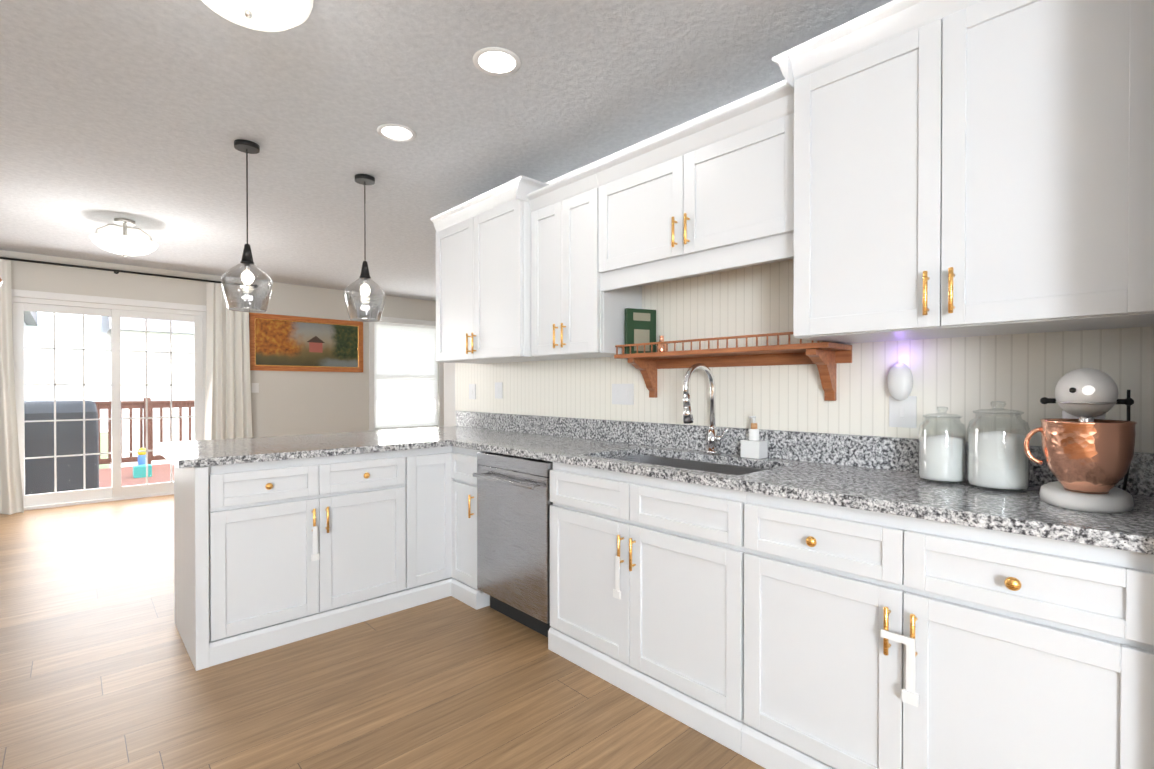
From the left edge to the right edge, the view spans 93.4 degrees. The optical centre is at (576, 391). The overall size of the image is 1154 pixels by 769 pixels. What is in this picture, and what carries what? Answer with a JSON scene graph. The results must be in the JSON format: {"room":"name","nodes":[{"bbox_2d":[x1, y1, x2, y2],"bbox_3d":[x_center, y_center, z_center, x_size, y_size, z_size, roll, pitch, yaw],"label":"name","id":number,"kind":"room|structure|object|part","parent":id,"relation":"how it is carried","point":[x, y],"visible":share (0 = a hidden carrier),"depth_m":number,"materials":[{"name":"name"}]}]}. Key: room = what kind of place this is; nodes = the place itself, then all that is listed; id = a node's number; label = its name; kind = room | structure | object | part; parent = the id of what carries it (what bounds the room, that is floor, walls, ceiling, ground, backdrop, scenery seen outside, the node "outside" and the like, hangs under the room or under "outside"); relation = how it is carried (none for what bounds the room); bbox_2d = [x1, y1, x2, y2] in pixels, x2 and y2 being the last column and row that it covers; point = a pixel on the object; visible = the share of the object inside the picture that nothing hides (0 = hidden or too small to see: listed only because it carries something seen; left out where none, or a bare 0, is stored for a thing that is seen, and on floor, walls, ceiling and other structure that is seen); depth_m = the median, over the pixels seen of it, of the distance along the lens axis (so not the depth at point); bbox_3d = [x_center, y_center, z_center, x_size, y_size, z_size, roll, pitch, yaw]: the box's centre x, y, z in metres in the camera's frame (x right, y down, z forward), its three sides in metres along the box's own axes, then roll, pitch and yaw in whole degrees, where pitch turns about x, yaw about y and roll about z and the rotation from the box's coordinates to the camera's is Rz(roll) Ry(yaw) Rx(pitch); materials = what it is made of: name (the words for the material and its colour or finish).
{"room":"kitchen","nodes":[
{"label":"kitchen","id":0,"kind":"room"},
{"bbox_2d":[0,250,443,436],"bbox_3d":[-4.952,-0.096,5.944,10.320,2.550,0.140,0,1,-43],"label":"wall","id":1,"kind":"structure","parent":0,"point":[285,403],"depth_m":6.95,"materials":[{"name":"white paint"}]},
{"bbox_2d":[11,289,205,509],"bbox_3d":[-4.981,0.090,5.881,1.790,2.180,0.115,0,1,-43],"label":"sliding glass door","id":2,"kind":"structure","parent":1,"relation":"in","point":[117,490],"depth_m":5.85,"materials":[{"name":"white"}]},
{"bbox_2d":[0,257,256,287],"bbox_3d":[-4.992,-1.279,5.729,2.864,0.044,0.106,0,1,-43],"label":"curtain rod","id":3,"kind":"object","parent":1,"relation":"attached to","point":[60,264],"visible":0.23,"depth_m":5.77,"materials":[{"name":"black metal"}]},
{"bbox_2d":[0,259,23,514],"bbox_3d":[-5.673,-0.038,5.030,0.775,2.441,0.154,0,1,-43],"label":"curtain","id":4,"kind":"object","parent":3,"relation":"hanging from","point":[11,497],"visible":0.98,"depth_m":5.25,"materials":[{"name":"white fabric"}]},
{"bbox_2d":[204,282,252,439],"bbox_3d":[-4.133,-0.049,6.459,0.525,2.441,0.158,0,1,-43],"label":"curtain","id":5,"kind":"object","parent":3,"relation":"hanging from","point":[228,413],"visible":0.62,"depth_m":6.47,"materials":[{"name":"white fabric"}]},
{"bbox_2d":[252,383,258,392],"bbox_3d":[-3.985,-0.042,6.739,0.080,0.120,0.011,0,1,-43],"label":"switch plate","id":6,"kind":"object","parent":1,"relation":"attached to","point":[255,387],"visible":1,"depth_m":6.74,"materials":[{"name":"white plastic"}]},
{"bbox_2d":[249,312,362,371],"bbox_3d":[-3.517,-0.614,7.157,1.400,0.710,0.028,0,1,-43],"label":"picture frame","id":7,"kind":"object","parent":1,"relation":"attached to","point":[285,343],"visible":0.96,"depth_m":7.11,"materials":[{"name":"brown wood"}]},
{"bbox_2d":[368,316,443,430],"bbox_3d":[-2.545,-0.231,8.127,1.200,1.690,0.140,0,1,-43],"label":"window","id":8,"kind":"structure","parent":1,"relation":"in","point":[371,361],"depth_m":7.91,"materials":[{"name":"white"}]},
{"bbox_2d":[374,321,437,427],"bbox_3d":[-2.534,-0.238,8.115,1.014,1.531,0.027,0,1,-43],"label":"window blinds","id":9,"kind":"object","parent":8,"relation":"attached to","point":[395,383],"visible":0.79,"depth_m":8.09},
{"bbox_2d":[0,495,765,768],"bbox_3d":[-0.727,1.238,1.321,10.200,0.050,12.400,0,1,-43],"label":"floor","id":10,"kind":"structure","parent":0,"point":[98,670],"depth_m":2.21,"materials":[{"name":"brown wood"}]},
{"bbox_2d":[174,448,421,670],"bbox_3d":[-1.488,0.763,2.927,1.024,0.876,0.655,0,1,-43],"label":"base cabinet","id":11,"kind":"object","parent":10,"relation":"on","point":[251,577],"depth_m":2.63,"materials":[{"name":"white wood"}]},
{"bbox_2d":[153,430,448,467],"bbox_3d":[-1.552,0.304,3.083,1.260,0.035,0.977,0,1,-43],"label":"countertop","id":12,"kind":"structure","parent":11,"relation":"on","point":[183,454],"depth_m":2.88,"materials":[{"name":"stone"}]},
{"bbox_2d":[422,446,453,603],"bbox_3d":[-1.071,0.760,3.315,0.359,0.876,0.655,0,1,-43],"label":"base cabinet","id":13,"kind":"object","parent":10,"relation":"on","point":[436,461],"depth_m":3.13,"materials":[{"name":"white wood"}]},
{"bbox_2d":[451,446,466,603],"bbox_3d":[-0.626,0.759,3.531,0.627,0.876,0.904,0,1,-43],"label":"base cabinet","id":14,"kind":"object","parent":10,"relation":"on","point":[459,455],"depth_m":3.14,"materials":[{"name":"white wood"}]},
{"bbox_2d":[389,411,1153,554],"bbox_3d":[0.123,0.336,2.716,0.639,0.334,3.824,0,1,-43],"label":"countertop","id":15,"kind":"structure","parent":14,"relation":"on","point":[875,474],"depth_m":2.01,"materials":[{"name":"stone"}]},
{"bbox_2d":[683,363,727,453],"bbox_3d":[0.582,0.081,2.448,0.252,0.417,0.119,0,1,-43],"label":"faucet","id":16,"kind":"object","parent":15,"relation":"on","point":[713,438],"visible":0.98,"depth_m":2.50,"materials":[{"name":"silver metal"}]},
{"bbox_2d":[740,416,767,458],"bbox_3d":[0.775,0.199,2.382,0.074,0.182,0.090,0,1,-43],"label":"soap caddy","id":17,"kind":"object","parent":15,"relation":"on","point":[753,446],"visible":1,"depth_m":2.36,"materials":[{"name":"white ceramic"}]},
{"bbox_2d":[918,406,966,483],"bbox_3d":[1.197,0.172,1.784,0.132,0.244,0.132,0,1,-43],"label":"jar","id":18,"kind":"object","parent":15,"relation":"on","point":[941,458],"visible":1,"depth_m":1.74,"materials":[{"name":"clear glass"}]},
{"bbox_2d":[967,401,1029,491],"bbox_3d":[1.285,0.162,1.661,0.152,0.266,0.152,0,1,-43],"label":"jar","id":19,"kind":"object","parent":15,"relation":"on","point":[998,460],"visible":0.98,"depth_m":1.61,"materials":[{"name":"clear glass"}]},
{"bbox_2d":[1023,368,1136,512],"bbox_3d":[1.384,0.117,1.491,0.418,0.358,0.215,0,1,-43],"label":"stand mixer","id":20,"kind":"object","parent":15,"relation":"on","point":[1088,450],"visible":1,"depth_m":1.35,"materials":[{"name":"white metal"}]},
{"bbox_2d":[467,449,489,609],"bbox_3d":[-0.110,0.763,2.976,0.627,0.876,0.735,0,1,-43],"label":"base cabinet","id":21,"kind":"object","parent":10,"relation":"on","point":[477,599],"depth_m":3.02,"materials":[{"name":"white wood"}]},
{"bbox_2d":[473,451,552,636],"bbox_3d":[-0.139,0.767,2.950,0.676,0.868,0.606,0,1,-43],"label":"dishwasher","id":22,"kind":"object","parent":10,"relation":"on","point":[514,503],"visible":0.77,"depth_m":2.73,"materials":[{"name":"silver metal"}]},
{"bbox_2d":[548,462,718,742],"bbox_3d":[0.459,0.767,2.364,0.627,0.876,1.060,0,1,-43],"label":"base cabinet","id":23,"kind":"object","parent":10,"relation":"on","point":[658,643],"depth_m":2.13,"materials":[{"name":"white wood"}]},
{"bbox_2d":[719,488,1153,768],"bbox_3d":[1.081,0.772,1.695,0.627,0.876,1.011,0,1,-43],"label":"base cabinet","id":24,"kind":"object","parent":10,"relation":"on","point":[749,625],"depth_m":1.42,"materials":[{"name":"white wood"}]},
{"bbox_2d":[311,526,918,706],"bbox_3d":[-0.203,0.731,2.016,0.750,0.190,2.377,0,1,-43],"label":"lock","id":25,"kind":"object","parent":24,"relation":"attached to","point":[910,696],"visible":0.92,"depth_m":1.42,"materials":[{"name":"white plastic"}]},
{"bbox_2d":[0,0,892,300],"bbox_3d":[-0.727,-1.362,1.302,10.200,0.050,12.400,0,1,-43],"label":"ceiling","id":26,"kind":"structure","parent":0,"point":[144,114],"depth_m":2.60,"materials":[{"name":"paint"}]},
{"bbox_2d":[89,218,158,256],"bbox_3d":[-3.596,-1.214,4.328,0.428,0.288,0.430,0,1,-43],"label":"ceiling light","id":27,"kind":"object","parent":26,"relation":"attached to","point":[124,245],"visible":1,"depth_m":4.25,"materials":[{"name":"white glass"}]},
{"bbox_2d":[221,139,272,312],"bbox_3d":[-1.802,-0.896,2.974,0.247,0.905,0.247,0,1,-43],"label":"pendant light","id":28,"kind":"object","parent":26,"relation":"hanging from","point":[247,147],"visible":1,"depth_m":2.96,"materials":[{"name":"clear glass"}]},
{"bbox_2d":[201,0,312,31],"bbox_3d":[-1.068,-1.276,1.768,0.380,0.127,0.380,0,1,-43],"label":"flush ceiling light","id":29,"kind":"object","parent":26,"relation":"attached to","point":[272,15],"visible":1,"depth_m":1.79,"materials":[{"name":"white glass"}]},
{"bbox_2d":[344,174,385,321],"bbox_3d":[-1.342,-0.901,3.445,0.248,0.902,0.248,0,1,-43],"label":"pendant light","id":30,"kind":"object","parent":26,"relation":"hanging from","point":[364,180],"visible":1,"depth_m":3.43,"materials":[{"name":"clear glass"}]},
{"bbox_2d":[377,124,415,141],"bbox_3d":[-0.939,-1.346,2.835,0.196,0.004,0.196,0,1,-43],"label":"recessed light","id":31,"kind":"object","parent":26,"relation":"in","point":[398,132],"visible":1,"depth_m":2.83,"materials":[{"name":"white plastic"}]},
{"bbox_2d":[473,47,520,75],"bbox_3d":[-0.326,-1.342,2.219,0.196,0.004,0.196,0,1,-43],"label":"recessed light","id":32,"kind":"object","parent":26,"relation":"in","point":[496,61],"visible":1,"depth_m":2.21,"materials":[{"name":"white plastic"}]},
{"bbox_2d":[444,80,1153,452],"bbox_3d":[1.939,-0.062,1.332,0.148,2.550,8.800,0,1,-43],"label":"wall","id":33,"kind":"structure","parent":0,"point":[964,378],"depth_m":2.34,"materials":[{"name":"paint"}]},
{"bbox_2d":[469,384,475,398],"bbox_3d":[-0.802,0.004,4.164,0.009,0.116,0.090,0,1,-43],"label":"electrical outlet plate","id":34,"kind":"object","parent":33,"relation":"attached to","point":[472,391],"visible":1,"depth_m":4.16,"materials":[{"name":"white plastic"}]},
{"bbox_2d":[431,176,554,363],"bbox_3d":[-0.476,-0.681,3.512,0.407,0.964,1.032,0,1,-43],"label":"upper cabinet","id":35,"kind":"object","parent":33,"relation":"attached to","point":[485,248],"depth_m":3.29,"materials":[{"name":"white wood"}]},
{"bbox_2d":[495,382,502,398],"bbox_3d":[-0.564,-0.005,3.908,0.009,0.116,0.090,0,1,-43],"label":"electrical outlet plate","id":36,"kind":"object","parent":33,"relation":"attached to","point":[498,390],"visible":1,"depth_m":3.90,"materials":[{"name":"white plastic"}]},
{"bbox_2d":[535,164,650,359],"bbox_3d":[0.064,-0.640,2.983,0.337,0.890,0.601,0,1,-43],"label":"upper cabinet","id":37,"kind":"object","parent":33,"relation":"attached to","point":[580,309],"depth_m":2.83,"materials":[{"name":"white wood"}]},
{"bbox_2d":[612,384,633,404],"bbox_3d":[0.253,0.017,3.029,0.009,0.116,0.160,0,1,-43],"label":"electrical outlet plate","id":38,"kind":"object","parent":33,"relation":"attached to","point":[622,394],"visible":1,"depth_m":3.02,"materials":[{"name":"white plastic"}]},
{"bbox_2d":[607,88,786,283],"bbox_3d":[0.575,-0.830,2.432,0.337,0.501,1.024,0,1,-43],"label":"upper cabinet","id":39,"kind":"object","parent":33,"relation":"attached to","point":[708,198],"depth_m":2.25,"materials":[{"name":"white wood"}]},
{"bbox_2d":[614,332,851,400],"bbox_3d":[0.636,-0.098,2.457,0.226,0.268,1.072,0,1,-43],"label":"wood shelf","id":40,"kind":"object","parent":33,"relation":"attached to","point":[825,357],"visible":0.81,"depth_m":2.35,"materials":[{"name":"brown wood"}]},
{"bbox_2d":[625,308,655,353],"bbox_3d":[0.327,-0.304,2.804,0.170,0.235,0.029,0,0,-23],"label":"book","id":41,"kind":"object","parent":40,"relation":"on","point":[640,325],"visible":0.86,"depth_m":2.79,"materials":[{"name":"green paper"}]},
{"bbox_2d":[656,336,665,351],"bbox_3d":[0.423,-0.231,2.717,0.052,0.090,0.052,0,1,-43],"label":"shaker","id":42,"kind":"object","parent":40,"relation":"on","point":[662,347],"visible":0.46,"depth_m":2.70,"materials":[{"name":"brown"}]},
{"bbox_2d":[887,360,916,427],"bbox_3d":[1.183,0.011,1.991,0.061,0.247,0.090,0,1,-43],"label":"electrical outlet plate","id":43,"kind":"object","parent":33,"relation":"attached to","point":[902,413],"depth_m":1.99,"materials":[{"name":"white plastic"}]},
{"bbox_3d":[1.182,-0.039,1.990,0.060,0.148,0.084,0,1,-43],"label":"electrical outlet with an air freshener","id":44,"kind":"part","parent":43,"relation":"part of","materials":[{"name":"white plastic"}]},
{"bbox_2d":[787,0,1153,343],"bbox_3d":[1.200,-0.668,1.709,0.407,0.964,0.884,0,1,-43],"label":"upper cabinet","id":45,"kind":"object","parent":33,"relation":"attached to","point":[895,170],"depth_m":1.53,"materials":[{"name":"white wood"}]},
{"label":"outside","id":46,"kind":"structure","parent":0,"visible":0},
{"bbox_2d":[24,463,173,510],"bbox_3d":[-6.695,1.283,6.860,7.000,0.100,3.560,0,1,-43],"label":"deck","id":47,"kind":"object","parent":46,"point":[105,474],"depth_m":7.73,"materials":[{"name":"brown wood"}]},
{"bbox_2d":[24,400,98,494],"bbox_3d":[-6.062,0.674,5.996,0.619,1.130,1.120,0,1,39],"label":"grill","id":48,"kind":"object","parent":47,"relation":"on","point":[38,429],"depth_m":6.00,"materials":[{"name":"grey metal"}]},
{"bbox_2d":[137,448,145,463],"bbox_3d":[-6.426,1.029,8.037,0.116,0.390,0.116,0,0,2],"label":"toy","id":49,"kind":"object","parent":47,"relation":"on","point":[141,455],"depth_m":8.00,"materials":[{"name":"teal plastic"}]},
{"bbox_2d":[133,464,151,477],"bbox_3d":[-6.236,1.146,7.804,0.200,0.160,0.200,0,1,-43],"label":"toy","id":50,"kind":"object","parent":47,"relation":"on","point":[139,470],"depth_m":7.73,"materials":[{"name":"teal plastic"}]},
{"bbox_2d":[95,398,193,463],"bbox_3d":[-7.853,0.669,8.100,7.000,1.110,0.100,0,1,-43],"label":"railing","id":51,"kind":"object","parent":47,"relation":"on","point":[151,406],"depth_m":8.82,"materials":[{"name":"brown wood"}]},
{"bbox_2d":[99,420,432,468],"bbox_3d":[-25.243,4.027,30.503,80.000,0.050,56.300,0,1,-43],"label":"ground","id":52,"kind":"structure","parent":46,"point":[104,447],"depth_m":38.12,"materials":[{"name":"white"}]},
{"bbox_2d":[24,311,37,400],"bbox_3d":[-22.221,-0.681,14.367,11.100,9.600,8.800,0,1,-43],"label":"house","id":53,"kind":"structure","parent":52,"relation":"on","point":[30,318],"depth_m":19.98,"materials":[{"name":"white"}]},
{"bbox_2d":[100,316,395,467],"bbox_3d":[-14.926,-0.460,25.247,10.600,9.000,8.800,0,1,-43],"label":"house","id":54,"kind":"structure","parent":52,"relation":"on","point":[136,361],"depth_m":19.62,"materials":[{"name":"white"}]}
]}

